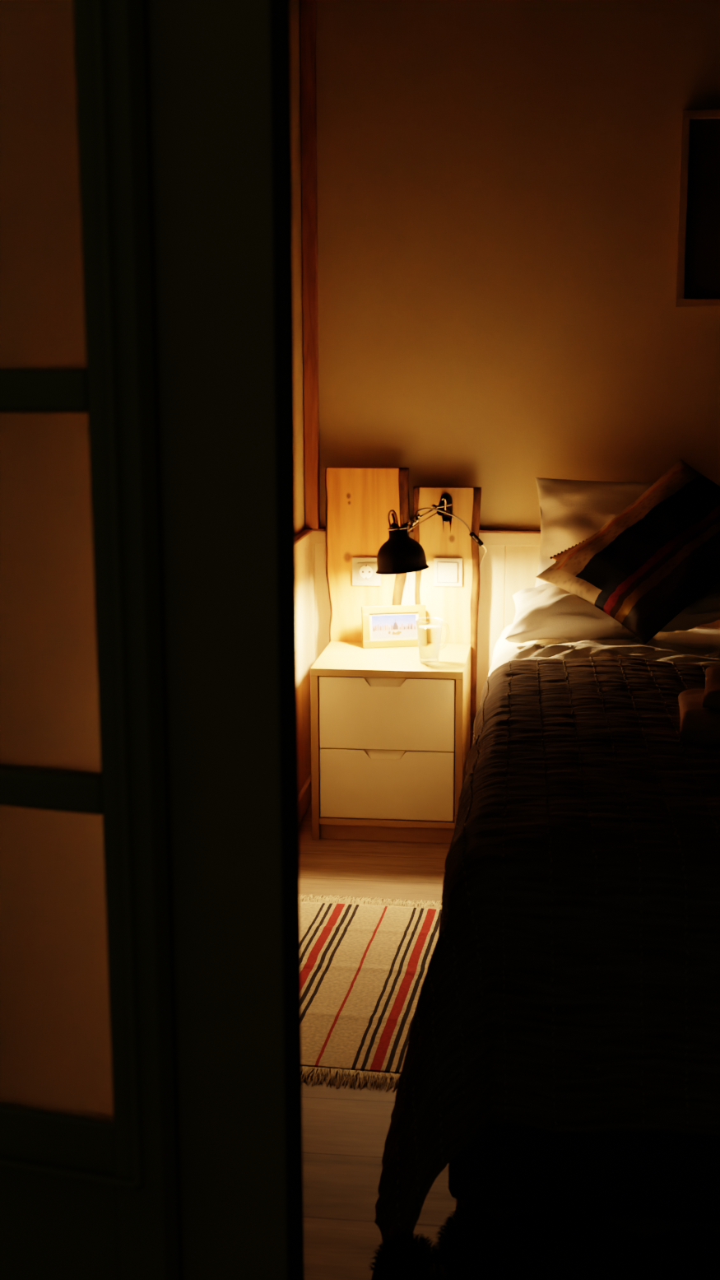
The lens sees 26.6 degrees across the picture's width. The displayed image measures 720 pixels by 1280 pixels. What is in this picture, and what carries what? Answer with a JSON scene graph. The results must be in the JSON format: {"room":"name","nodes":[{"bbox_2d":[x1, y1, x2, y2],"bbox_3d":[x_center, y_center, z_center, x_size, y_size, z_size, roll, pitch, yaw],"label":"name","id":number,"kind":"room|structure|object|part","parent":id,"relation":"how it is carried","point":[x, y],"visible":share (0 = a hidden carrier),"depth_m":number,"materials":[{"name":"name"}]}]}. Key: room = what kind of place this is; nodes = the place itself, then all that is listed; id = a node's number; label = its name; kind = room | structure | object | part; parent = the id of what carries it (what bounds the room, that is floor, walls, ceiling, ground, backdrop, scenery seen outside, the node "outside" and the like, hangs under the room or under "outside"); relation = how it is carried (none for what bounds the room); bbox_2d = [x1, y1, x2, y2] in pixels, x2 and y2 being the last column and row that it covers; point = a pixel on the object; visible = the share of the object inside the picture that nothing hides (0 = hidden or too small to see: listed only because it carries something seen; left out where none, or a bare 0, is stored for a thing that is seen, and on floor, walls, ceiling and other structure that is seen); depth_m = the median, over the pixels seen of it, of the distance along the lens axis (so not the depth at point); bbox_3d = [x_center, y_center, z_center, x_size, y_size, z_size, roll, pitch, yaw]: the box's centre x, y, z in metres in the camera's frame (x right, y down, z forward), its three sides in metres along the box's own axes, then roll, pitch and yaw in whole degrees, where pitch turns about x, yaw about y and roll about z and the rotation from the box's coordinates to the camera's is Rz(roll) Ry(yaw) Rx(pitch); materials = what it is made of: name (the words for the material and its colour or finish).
{"room":"bedroom","nodes":[
{"label":"bedroom","id":0,"kind":"room"},
{"bbox_2d":[289,0,305,535],"bbox_3d":[-0.372,-0.523,3.121,0.100,2.500,2.620,1,11,7],"label":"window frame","id":1,"kind":"structure","parent":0,"point":[295,34],"depth_m":4.23,"materials":[{"name":"paint"}]},
{"bbox_2d":[295,528,313,793],"bbox_3d":[-0.306,0.308,3.282,0.026,0.806,2.600,1,11,7],"label":"trim","id":2,"kind":"structure","parent":1,"relation":"attached to","point":[303,537],"depth_m":4.40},
{"bbox_3d":[-0.312,-0.062,3.212,0.016,0.038,2.600,1,11,7],"label":"rail","id":3,"kind":"part","parent":2,"relation":"part of","materials":[{"name":"wood"}]},
{"bbox_2d":[298,773,311,823],"bbox_3d":[-0.300,0.672,3.338,0.014,0.070,2.574,1,11,7],"label":"baseboard","id":4,"kind":"structure","parent":1,"relation":"attached to","point":[305,794],"depth_m":4.41,"materials":[{"name":"brown wood"}]},
{"bbox_2d":[298,800,719,1279],"bbox_3d":[0.539,0.954,2.170,4.400,0.050,5.000,1,11,7],"label":"floor","id":5,"kind":"structure","parent":0,"point":[345,1130],"depth_m":2.57,"materials":[{"name":"brown wood"}]},
{"bbox_2d":[325,467,409,642],"bbox_3d":[0.022,-0.010,4.466,0.243,0.984,0.032,1,11,7],"label":"wooden plank","id":6,"kind":"object","parent":5,"relation":"on","point":[359,500],"visible":0.41,"depth_m":4.40,"materials":[{"name":"brown wood"}]},
{"bbox_2d":[352,557,381,586],"bbox_3d":[0.019,-0.198,4.407,0.083,0.083,0.014,1,11,7],"label":"wall socket","id":7,"kind":"object","parent":6,"relation":"attached to","point":[364,569],"visible":0.98,"depth_m":4.40,"materials":[{"name":"plastic"}]},
{"bbox_2d":[299,893,442,1092],"bbox_3d":[-0.025,0.717,3.251,0.516,0.010,0.985,2,11,9],"label":"rug","id":8,"kind":"object","parent":5,"relation":"on","point":[364,967],"visible":0.52,"depth_m":3.23,"materials":[{"name":"beige fabric"}]},
{"bbox_2d":[310,641,471,842],"bbox_3d":[0.095,0.279,4.292,0.410,0.480,0.390,1,11,7],"label":"nightstand","id":9,"kind":"object","parent":5,"relation":"on","point":[390,729],"visible":0.92,"depth_m":4.11,"materials":[{"name":"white wood"}]},
{"bbox_3d":[-0.099,0.285,4.318,0.020,0.460,0.389,1,11,7],"label":"panel","id":10,"kind":"part","parent":9,"relation":"part of","materials":[{"name":"brown wood"}]},
{"bbox_3d":[0.068,0.112,4.077,0.112,0.022,0.014,1,11,7],"label":"handle","id":11,"kind":"part","parent":9,"relation":"part of","materials":[{"name":"white wood"}]},
{"bbox_3d":[0.068,0.309,4.115,0.112,0.022,0.014,1,11,7],"label":"handle","id":12,"kind":"part","parent":9,"relation":"part of","materials":[{"name":"white wood"}]},
{"bbox_3d":[0.095,0.463,4.324,0.369,0.017,0.380,1,11,7],"label":"rail","id":13,"kind":"part","parent":9,"relation":"part of","materials":[{"name":"brown wood"}]},
{"bbox_3d":[0.072,0.197,4.091,0.363,0.196,0.016,1,11,7],"label":"drawer","id":14,"kind":"part","parent":9,"relation":"part of","materials":[{"name":"white wood"}]},
{"bbox_3d":[0.072,0.391,4.129,0.363,0.191,0.016,1,11,7],"label":"drawer","id":15,"kind":"part","parent":9,"relation":"part of","materials":[{"name":"white wood"}]},
{"bbox_2d":[361,604,426,648],"bbox_3d":[0.098,-0.039,4.367,0.185,0.120,0.034,-2,11,-10],"label":"photo frame","id":16,"kind":"object","parent":9,"relation":"on","point":[383,626],"visible":0.96,"depth_m":4.36,"materials":[{"name":"brown wood"}]},
{"bbox_2d":[372,614,416,638],"bbox_3d":[0.098,-0.039,4.364,0.129,0.064,0.010,-2,11,-10],"label":"picture","id":17,"kind":"object","parent":16,"relation":"attached to","point":[384,626],"depth_m":4.36,"materials":[{"name":"white"}]},
{"bbox_2d":[415,618,450,664],"bbox_3d":[0.190,0.003,4.138,0.074,0.118,0.082,-8,13,-36],"label":"glass mug","id":18,"kind":"object","parent":9,"relation":"on","point":[441,621],"visible":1,"depth_m":4.14,"materials":[{"name":"clear glass"}]},
{"bbox_3d":[0.288,0.293,4.271,0.020,0.460,0.389,1,11,7],"label":"panel","id":19,"kind":"part","parent":9,"relation":"part of","materials":[{"name":"brown wood"}]},
{"bbox_2d":[413,486,481,749],"bbox_3d":[0.251,0.021,4.443,0.194,0.930,0.032,1,11,7],"label":"wooden plank","id":20,"kind":"object","parent":5,"relation":"on","point":[458,607],"visible":0.44,"depth_m":4.38,"materials":[{"name":"brown wood"}]},
{"bbox_2d":[375,493,487,574],"bbox_3d":[0.210,0.004,4.305,0.403,0.814,0.152,-10,14,-41],"label":"lamp","id":21,"kind":"object","parent":20,"relation":"attached to","point":[401,554],"visible":0.99,"depth_m":4.14,"materials":[{"name":"black metal"}]},
{"bbox_3d":[0.092,-0.310,4.143,0.018,0.018,0.013,1,11,7],"label":"knob","id":22,"kind":"part","parent":21,"relation":"part of","materials":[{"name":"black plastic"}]},
{"bbox_3d":[0.116,-0.245,4.169,0.148,0.123,0.148,1,11,7],"label":"lamp shade","id":23,"kind":"part","parent":21,"relation":"part of","materials":[{"name":"black metal"}]},
{"bbox_3d":[0.181,-0.331,4.236,0.011,0.044,0.200,6,13,31],"label":"arm","id":24,"kind":"part","parent":21,"relation":"part of","materials":[{"name":"silver metal"}]},
{"bbox_3d":[0.188,-0.355,4.242,0.006,0.025,0.172,4,12,23],"label":"arm","id":25,"kind":"part","parent":21,"relation":"part of","materials":[{"name":"silver metal"}]},
{"bbox_3d":[0.228,-0.330,4.221,0.197,0.081,0.017,-7,13,-33],"label":"cord","id":26,"kind":"part","parent":21,"relation":"part of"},
{"bbox_3d":[0.238,-0.382,4.327,0.046,0.017,0.026,1,11,7],"label":"hinge plate","id":27,"kind":"part","parent":21,"relation":"part of","materials":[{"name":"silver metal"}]},
{"bbox_2d":[469,530,484,546],"bbox_3d":[0.327,-0.284,4.281,0.042,0.043,0.015,0,11,-1],"label":"switch","id":28,"kind":"object","parent":21,"relation":"attached to","point":[472,534],"depth_m":4.28,"materials":[{"name":"black plastic"}]},
{"bbox_3d":[0.348,0.053,4.408,0.030,0.679,0.123,-2,11,-9],"label":"cord","id":29,"kind":"part","parent":21,"relation":"part of","materials":[{"name":"white plastic"}]},
{"bbox_2d":[433,557,462,586],"bbox_3d":[0.253,-0.195,4.378,0.083,0.083,0.014,1,11,7],"label":"light switch","id":30,"kind":"object","parent":20,"relation":"attached to","point":[448,571],"visible":1,"depth_m":4.37,"materials":[{"name":"plastic"}]},
{"bbox_2d":[367,1200,719,1279],"bbox_3d":[0.325,0.878,2.129,0.637,0.114,0.285,1,11,7],"label":"fur throw","id":31,"kind":"object","parent":5,"relation":"on","point":[551,1245],"visible":1,"depth_m":2.13,"materials":[{"name":"black fur"}]},
{"bbox_2d":[448,1124,719,1216],"bbox_3d":[1.078,0.446,3.294,1.625,0.522,2.195,1,11,7],"label":"bed","id":32,"kind":"object","parent":5,"relation":"on","point":[670,1173],"visible":0.27,"depth_m":2.33,"materials":[{"name":"fabric"}]},
{"bbox_2d":[374,656,719,1245],"bbox_3d":[0.929,0.522,2.932,1.738,0.690,1.695,1,11,7],"label":"bedspread","id":33,"kind":"object","parent":32,"relation":"on","point":[571,984],"visible":0.98,"depth_m":2.27,"materials":[{"name":"fabric"}]},
{"bbox_2d":[678,665,719,744],"bbox_3d":[0.847,0.120,2.946,0.472,0.144,0.320,1,11,7],"label":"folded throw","id":34,"kind":"object","parent":33,"relation":"on","point":[700,709],"visible":1,"depth_m":2.85,"materials":[{"name":"brown fabric"}]},
{"bbox_2d":[488,623,719,676],"bbox_3d":[1.014,0.262,3.336,1.543,0.337,1.954,1,11,7],"label":"sheet","id":35,"kind":"object","parent":32,"relation":"on","point":[695,644],"visible":0.13,"depth_m":3.85,"materials":[{"name":"white fabric"}]},
{"bbox_2d":[504,581,719,643],"bbox_3d":[0.696,-0.098,4.043,0.612,0.207,0.247,1,11,7],"label":"pillow","id":36,"kind":"object","parent":35,"relation":"on","point":[546,611],"visible":0.59,"depth_m":3.96,"materials":[{"name":"white fabric"}]},
{"bbox_2d":[549,539,586,562],"bbox_3d":[0.767,-0.255,4.039,0.511,0.290,0.134,0,11,-1],"label":"cushion","id":37,"kind":"object","parent":36,"relation":"on","point":[556,557],"visible":0.12,"depth_m":4.09,"materials":[{"name":"fabric"}]},
{"bbox_2d":[535,459,719,643],"bbox_3d":[0.784,-0.233,3.939,0.618,0.447,0.263,-1,11,-4],"label":"cushion","id":38,"kind":"object","parent":36,"relation":"on","point":[660,555],"visible":1,"depth_m":3.89,"materials":[{"name":"black fabric"}]},
{"bbox_2d":[535,477,719,586],"bbox_3d":[0.830,-0.259,4.239,0.712,0.373,0.197,1,11,7],"label":"pillow","id":39,"kind":"object","parent":35,"relation":"on","point":[572,511],"visible":0.34,"depth_m":4.24,"materials":[{"name":"white fabric"}]},
{"bbox_2d":[316,0,719,530],"bbox_3d":[1.384,-0.745,4.251,3.300,2.500,0.100,1,11,7],"label":"wall","id":40,"kind":"structure","parent":0,"point":[498,181],"depth_m":4.25,"materials":[{"name":"paint"}]},
{"bbox_2d":[299,0,320,528],"bbox_3d":[-0.142,-1.159,4.296,0.040,1.694,0.035,1,11,7],"label":"trim","id":41,"kind":"structure","parent":40,"relation":"attached to","point":[307,7],"depth_m":4.30,"materials":[{"name":"brown wood"}]},
{"bbox_2d":[309,527,719,713],"bbox_3d":[1.379,0.098,4.348,3.100,0.806,0.026,1,11,7],"label":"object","id":42,"kind":"structure","parent":40,"relation":"attached to","point":[509,565],"depth_m":4.44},
{"bbox_3d":[1.378,-0.272,4.283,3.100,0.038,0.016,1,11,7],"label":"rail","id":43,"kind":"part","parent":42,"relation":"part of","materials":[{"name":"wood"}]},
{"bbox_2d":[674,109,719,307],"bbox_3d":[1.070,-1.171,4.141,0.400,0.518,0.028,1,11,7],"label":"wall picture","id":44,"kind":"object","parent":40,"relation":"attached to","point":[698,258],"visible":1,"depth_m":4.16},
{"bbox_3d":[0.572,-0.203,1.431,4.000,2.500,0.100,1,11,7],"label":"wall","id":45,"kind":"structure","parent":0,"visible":0},
{"bbox_2d":[0,0,180,1279],"bbox_3d":[-0.516,0.002,1.573,0.660,2.010,0.048,3,11,16],"label":"door","id":46,"kind":"structure","parent":45,"relation":"in","point":[89,1176],"depth_m":1.50,"materials":[{"name":"green paint"}]},
{"bbox_3d":[-0.500,-0.578,1.461,0.520,0.632,0.006,3,11,16],"label":"pane","id":47,"kind":"part","parent":46,"relation":"part of","materials":[{"name":"clear glass"}]},
{"bbox_3d":[-0.498,-0.055,1.561,0.520,0.361,0.006,3,11,16],"label":"pane","id":48,"kind":"part","parent":46,"relation":"part of","materials":[{"name":"clear glass"}]},
{"bbox_3d":[-0.497,0.324,1.633,0.520,0.340,0.006,3,11,16],"label":"pane","id":49,"kind":"part","parent":46,"relation":"part of","materials":[{"name":"clear glass"}]},
{"bbox_3d":[-0.496,0.739,1.713,0.516,0.510,0.028,3,11,16],"label":"panel","id":50,"kind":"part","parent":46,"relation":"part of","materials":[{"name":"green paint"}]},
{"bbox_3d":[-0.488,0.549,1.649,0.548,0.008,0.008,3,11,16],"label":"moulding","id":51,"kind":"part","parent":46,"relation":"part of","materials":[{"name":"green paint"}]},
{"bbox_3d":[-0.232,-0.175,1.431,0.008,1.510,0.008,3,11,16],"label":"moulding","id":52,"kind":"part","parent":46,"relation":"part of","materials":[{"name":"green paint"}]},
{"bbox_2d":[144,0,181,1279],"bbox_3d":[-0.213,-0.016,1.529,0.047,2.100,0.034,1,11,7],"label":"trim","id":53,"kind":"structure","parent":45,"relation":"attached to","point":[146,22],"depth_m":1.51,"materials":[{"name":"black wood"}]},
{"bbox_2d":[146,0,288,1279],"bbox_3d":[-0.135,-0.009,1.495,0.116,2.100,0.022,1,11,7],"label":"trim","id":54,"kind":"structure","parent":45,"relation":"attached to","point":[211,62],"depth_m":1.48,"materials":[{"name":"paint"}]},
{"bbox_2d":[272,0,303,1279],"bbox_3d":[-0.070,-0.008,1.488,0.014,2.100,0.016,1,11,7],"label":"trim","id":55,"kind":"structure","parent":45,"relation":"attached to","point":[281,11],"depth_m":1.48,"materials":[{"name":"paint"}]},
{"bbox_2d":[288,0,303,1258],"bbox_3d":[-0.077,-0.017,1.534,0.015,2.100,0.070,1,11,7],"label":"trim","id":56,"kind":"structure","parent":45,"relation":"attached to","point":[289,0],"depth_m":1.56,"materials":[{"name":"paint"}]}
]}

